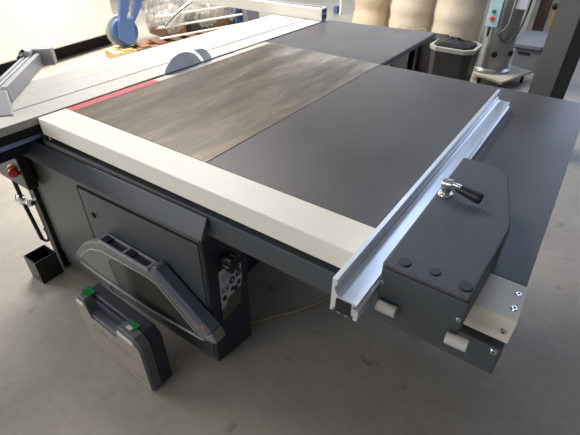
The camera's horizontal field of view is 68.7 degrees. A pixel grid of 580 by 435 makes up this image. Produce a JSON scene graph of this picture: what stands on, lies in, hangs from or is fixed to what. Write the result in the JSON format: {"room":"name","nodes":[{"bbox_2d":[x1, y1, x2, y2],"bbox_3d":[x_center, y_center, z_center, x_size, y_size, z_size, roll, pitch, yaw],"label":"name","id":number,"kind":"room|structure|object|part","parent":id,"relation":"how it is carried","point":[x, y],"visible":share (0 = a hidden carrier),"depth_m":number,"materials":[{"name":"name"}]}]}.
{"room":"woodworking shop","nodes":[
{"label":"woodworking shop","id":0,"kind":"room"},
{"bbox_2d":[0,0,579,434],"bbox_3d":[-0.559,-0.519,3.465,13.000,0.100,15.000,23,42,27],"label":"floor","id":1,"kind":"structure","parent":0,"point":[314,370],"depth_m":1.81,"materials":[{"name":"concrete"}]},
{"bbox_2d":[23,245,63,283],"bbox_3d":[-1.283,0.243,2.211,0.105,0.140,0.112,23,42,27],"label":"bin","id":2,"kind":"object","parent":1,"relation":"on","point":[44,264],"visible":1,"depth_m":2.19,"materials":[{"name":"black paint"}]},
{"bbox_2d":[0,0,112,76],"bbox_3d":[-3.862,-2.140,4.356,1.315,1.420,4.022,16,39,21],"label":"machine housing","id":3,"kind":"object","parent":1,"relation":"on","point":[72,27],"visible":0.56,"depth_m":5.03,"materials":[{"name":"cream painted steel"}]},
{"bbox_2d":[76,283,171,390],"bbox_3d":[-0.689,0.481,1.745,0.432,0.314,0.106,24,42,29],"label":"tool case","id":4,"kind":"object","parent":1,"relation":"on","point":[131,339],"visible":1,"depth_m":1.67,"materials":[{"name":"grey plastic"}]},
{"bbox_3d":[-0.707,0.400,1.691,0.210,0.088,0.013,24,42,29],"label":"handle","id":5,"kind":"part","parent":4,"relation":"part of","materials":[{"name":"black plastic"}]},
{"bbox_3d":[-0.717,0.510,1.719,0.421,0.286,0.006,24,42,29],"label":"panel","id":6,"kind":"part","parent":4,"relation":"part of","materials":[{"name":"beige plastic"}]},
{"bbox_2d":[105,29,218,58],"bbox_3d":[-1.451,-2.540,6.039,2.300,0.112,0.300,-28,45,-33],"label":"wooden pallet","id":7,"kind":"object","parent":1,"relation":"on","point":[115,51],"visible":0.31,"depth_m":5.56,"materials":[{"name":"brown wood"}]},
{"bbox_2d":[105,0,242,46],"bbox_3d":[-1.484,-3.163,5.873,2.515,1.087,0.924,-28,45,-33],"label":"machine","id":8,"kind":"object","parent":7,"relation":"on","point":[166,20],"visible":0.82,"depth_m":5.57,"materials":[{"name":"paint"}]},
{"bbox_3d":[-1.985,-2.781,5.085,0.340,0.780,0.070,-28,45,-33],"label":"arm","id":9,"kind":"part","parent":8,"relation":"part of","materials":[{"name":"blue paint"}]},
{"bbox_3d":[-1.850,-2.846,5.224,0.453,0.837,0.070,-28,45,-33],"label":"arm","id":10,"kind":"part","parent":8,"relation":"part of","materials":[{"name":"blue paint"}]},
{"bbox_2d":[242,9,258,22],"bbox_3d":[-0.605,-3.112,6.080,0.440,1.000,0.180,-28,45,-33],"label":"bracket","id":11,"kind":"object","parent":1,"relation":"on","point":[248,15],"visible":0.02,"depth_m":6.18,"materials":[{"name":"grey plastic"}]},
{"bbox_2d":[0,20,579,373],"bbox_3d":[-0.047,-0.205,2.126,2.281,0.981,3.202,23,42,27],"label":"saw","id":12,"kind":"object","parent":1,"relation":"on","point":[286,153],"depth_m":1.59,"materials":[{"name":"black paint"}]},
{"bbox_3d":[-1.312,-0.074,2.099,0.043,0.456,0.020,14,38,17],"label":"stand rod","id":13,"kind":"part","parent":12,"relation":"part of","materials":[{"name":"black paint"}]},
{"bbox_3d":[-0.980,-0.347,1.791,0.029,0.193,0.114,23,42,27],"label":"rail plate","id":14,"kind":"part","parent":12,"relation":"part of","materials":[{"name":"black paint"}]},
{"bbox_3d":[-1.221,-0.044,2.118,0.056,0.715,0.065,23,42,27],"label":"stand post","id":15,"kind":"part","parent":12,"relation":"part of","materials":[{"name":"grey metal"}]},
{"bbox_2d":[23,140,206,240],"bbox_3d":[-0.710,-0.133,1.586,1.080,0.096,0.044,23,42,27],"label":"hood","id":16,"kind":"object","parent":12,"relation":"attached to","point":[189,220],"depth_m":1.52,"materials":[{"name":"grey metal"}]},
{"bbox_3d":[-0.588,0.227,1.748,0.682,0.622,0.006,23,42,27],"label":"door","id":17,"kind":"part","parent":12,"relation":"part of","materials":[{"name":"grey metal"}]},
{"bbox_3d":[-0.626,0.244,1.744,0.913,0.314,0.057,23,42,27],"label":"saw guard","id":18,"kind":"part","parent":12,"relation":"part of","materials":[{"name":"grey plastic"}]},
{"bbox_2d":[0,14,325,147],"bbox_3d":[-0.822,-0.757,2.241,0.436,0.074,3.200,23,42,27],"label":"table","id":19,"kind":"object","parent":12,"relation":"on","point":[50,94],"visible":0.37,"depth_m":2.14,"materials":[{"name":"metal"}]},
{"bbox_2d":[0,46,57,115],"bbox_3d":[-1.272,-0.646,1.940,0.197,0.092,0.741,-6,37,-9],"label":"fence","id":20,"kind":"object","parent":19,"relation":"on","point":[31,60],"visible":1,"depth_m":1.99,"materials":[{"name":"metal"}]},
{"bbox_3d":[-1.213,-0.456,1.705,0.192,0.064,0.122,-8,37,-11],"label":"plate","id":21,"kind":"part","parent":20,"relation":"part of","materials":[{"name":"metal"}]},
{"bbox_3d":[-1.352,-0.806,2.134,0.034,0.034,0.054,-6,37,-9],"label":"clamp knob","id":22,"kind":"part","parent":20,"relation":"part of","materials":[{"name":"black paint"}]},
{"bbox_2d":[186,0,326,20],"bbox_3d":[-0.609,-1.869,3.623,2.106,0.088,0.072,23,42,27],"label":"fence","id":23,"kind":"object","parent":19,"relation":"on","point":[305,11],"visible":1,"depth_m":3.30,"materials":[{"name":"silver metal"}]},
{"bbox_3d":[-0.554,-0.717,2.250,0.003,0.308,0.308,23,42,27],"label":"saw blade","id":24,"kind":"part","parent":12,"relation":"part of","materials":[{"name":"metal"}]},
{"bbox_3d":[-0.387,0.302,1.579,0.279,0.209,0.050,23,42,27],"label":"handle","id":25,"kind":"part","parent":12,"relation":"part of","materials":[{"name":"grey plastic"}]},
{"bbox_3d":[-0.236,0.298,1.664,0.009,0.709,0.210,23,42,27],"label":"panel","id":26,"kind":"part","parent":12,"relation":"part of","materials":[{"name":"black paint"}]},
{"bbox_3d":[-0.229,0.278,1.650,0.002,0.261,0.127,23,42,27],"label":"plate","id":27,"kind":"part","parent":12,"relation":"part of","materials":[{"name":"grey metal"}]},
{"bbox_2d":[220,251,241,273],"bbox_3d":[-0.217,0.160,1.533,0.048,0.072,0.076,23,42,27],"label":"switch","id":28,"kind":"object","parent":12,"relation":"attached to","point":[229,260],"depth_m":1.51,"materials":[{"name":"black plastic"}]},
{"bbox_3d":[-0.234,-0.091,1.331,1.782,0.069,0.121,23,42,27],"label":"rail","id":29,"kind":"part","parent":12,"relation":"part of","materials":[{"name":"silver metal"}]},
{"bbox_3d":[0.840,-0.848,3.109,0.040,0.871,0.040,23,42,27],"label":"table leg","id":30,"kind":"part","parent":12,"relation":"part of","materials":[{"name":"black paint"}]},
{"bbox_2d":[330,89,509,351],"bbox_3d":[0.581,-0.130,1.256,0.270,0.195,1.361,23,42,27],"label":"fence","id":31,"kind":"object","parent":12,"relation":"on","point":[428,262],"visible":1,"depth_m":0.92,"materials":[{"name":"metal"}]},
{"bbox_3d":[0.260,0.188,0.865,0.172,0.140,0.006,23,42,27],"label":"plate","id":32,"kind":"part","parent":31,"relation":"part of","materials":[{"name":"grey metal"}]},
{"bbox_3d":[0.402,-0.079,1.038,0.012,0.016,0.036,-28,45,-33],"label":"lever arm","id":33,"kind":"part","parent":31,"relation":"part of","materials":[{"name":"silver metal"}]},
{"bbox_2d":[251,295,330,322],"bbox_3d":[0.290,0.250,2.328,0.258,0.012,1.276,26,43,30],"label":"cable","id":34,"kind":"object","parent":1,"relation":"on","point":[328,297],"visible":0.52,"depth_m":2.04,"materials":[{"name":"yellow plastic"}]},
{"bbox_2d":[333,0,341,14],"bbox_3d":[0.879,-4.377,7.317,0.142,1.600,0.080,23,42,27],"label":"post","id":35,"kind":"object","parent":1,"relation":"on","point":[337,9],"visible":1,"depth_m":7.72,"materials":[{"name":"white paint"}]},
{"bbox_2d":[352,0,392,26],"bbox_3d":[1.226,-3.307,6.112,0.585,1.300,0.583,-8,37,-11],"label":"bag","id":36,"kind":"object","parent":1,"relation":"on","point":[368,12],"visible":0.66,"depth_m":6.11,"materials":[{"name":"fabric"}]},
{"bbox_2d":[389,45,421,70],"bbox_3d":[1.379,-1.991,5.112,0.390,0.360,0.380,23,42,27],"label":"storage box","id":37,"kind":"object","parent":1,"relation":"on","point":[402,62],"visible":0.04,"depth_m":5.00,"materials":[{"name":"grey paint"}]},
{"bbox_2d":[389,0,437,31],"bbox_3d":[1.669,-2.970,5.641,0.652,1.320,0.655,-11,38,-16],"label":"bag","id":38,"kind":"object","parent":1,"relation":"on","point":[418,14],"visible":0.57,"depth_m":5.57,"materials":[{"name":"fabric"}]},
{"bbox_2d":[417,33,448,72],"bbox_3d":[1.685,-1.930,4.998,0.220,0.400,0.280,23,42,27],"label":"storage box","id":39,"kind":"object","parent":1,"relation":"on","point":[423,65],"visible":0.34,"depth_m":4.93,"materials":[{"name":"black plastic"}]},
{"bbox_2d":[428,36,482,81],"bbox_3d":[1.653,-1.546,4.341,0.442,0.555,0.429,23,42,27],"label":"waste bin","id":40,"kind":"object","parent":1,"relation":"on","point":[451,57],"visible":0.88,"depth_m":4.16,"materials":[{"name":"black plastic"}]},
{"bbox_2d":[432,0,487,41],"bbox_3d":[2.140,-2.673,5.240,0.663,1.320,0.662,23,42,27],"label":"bag","id":41,"kind":"object","parent":1,"relation":"on","point":[463,19],"visible":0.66,"depth_m":5.14,"materials":[{"name":"fabric"}]},
{"bbox_2d":[473,64,531,86],"bbox_3d":[2.325,-1.580,4.755,0.662,0.130,0.454,-24,43,-30],"label":"dolly","id":42,"kind":"object","parent":1,"relation":"on","point":[515,72],"visible":0.54,"depth_m":4.61,"materials":[{"name":"beige plastic"}]},
{"bbox_2d":[473,0,532,74],"bbox_3d":[2.243,-2.362,4.273,0.444,1.699,0.455,10,37,13],"label":"collector","id":43,"kind":"object","parent":42,"relation":"on","point":[500,28],"visible":0.98,"depth_m":4.42,"materials":[{"name":"silver metal"}]},
{"bbox_3d":[2.293,-2.171,4.148,0.110,0.240,0.015,23,42,27],"label":"type plate","id":44,"kind":"part","parent":43,"relation":"part of","materials":[{"name":"white metal"}]},
{"bbox_2d":[514,0,536,45],"bbox_3d":[3.369,-3.291,5.778,0.200,1.700,0.628,23,42,27],"label":"leaning board","id":45,"kind":"object","parent":1,"relation":"on","point":[524,27],"visible":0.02,"depth_m":5.92,"materials":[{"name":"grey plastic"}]},
{"bbox_2d":[511,30,548,72],"bbox_3d":[2.968,-2.022,5.164,0.410,0.370,0.505,23,42,27],"label":"storage box","id":46,"kind":"object","parent":1,"relation":"on","point":[529,46],"depth_m":5.03,"materials":[{"name":"plastic"}]},
{"bbox_2d":[532,0,552,30],"bbox_3d":[3.616,-3.373,5.724,0.140,1.900,0.120,23,42,27],"label":"timber post","id":47,"kind":"object","parent":1,"relation":"on","point":[545,5],"visible":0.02,"depth_m":6.03,"materials":[{"name":"brown wood"}]},
{"bbox_2d":[548,3,557,28],"bbox_3d":[4.204,-3.249,6.237,0.480,1.099,0.646,23,42,27],"label":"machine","id":48,"kind":"object","parent":1,"relation":"on","point":[554,6],"visible":0.22,"depth_m":6.34,"materials":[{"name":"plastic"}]},
{"bbox_2d":[528,0,579,98],"bbox_3d":[1.975,-2.610,2.034,0.136,5.000,0.217,-9,37,-12],"label":"post","id":49,"kind":"object","parent":1,"relation":"on","point":[560,55],"depth_m":3.03,"materials":[{"name":"grey metal"}]},
{"bbox_2d":[532,0,559,15],"bbox_3d":[3.783,-6.224,6.998,13.000,5.000,0.150,23,42,27],"label":"wall","id":50,"kind":"structure","parent":0,"point":[537,4],"depth_m":7.82,"materials":[{"name":"paint"}]}
]}

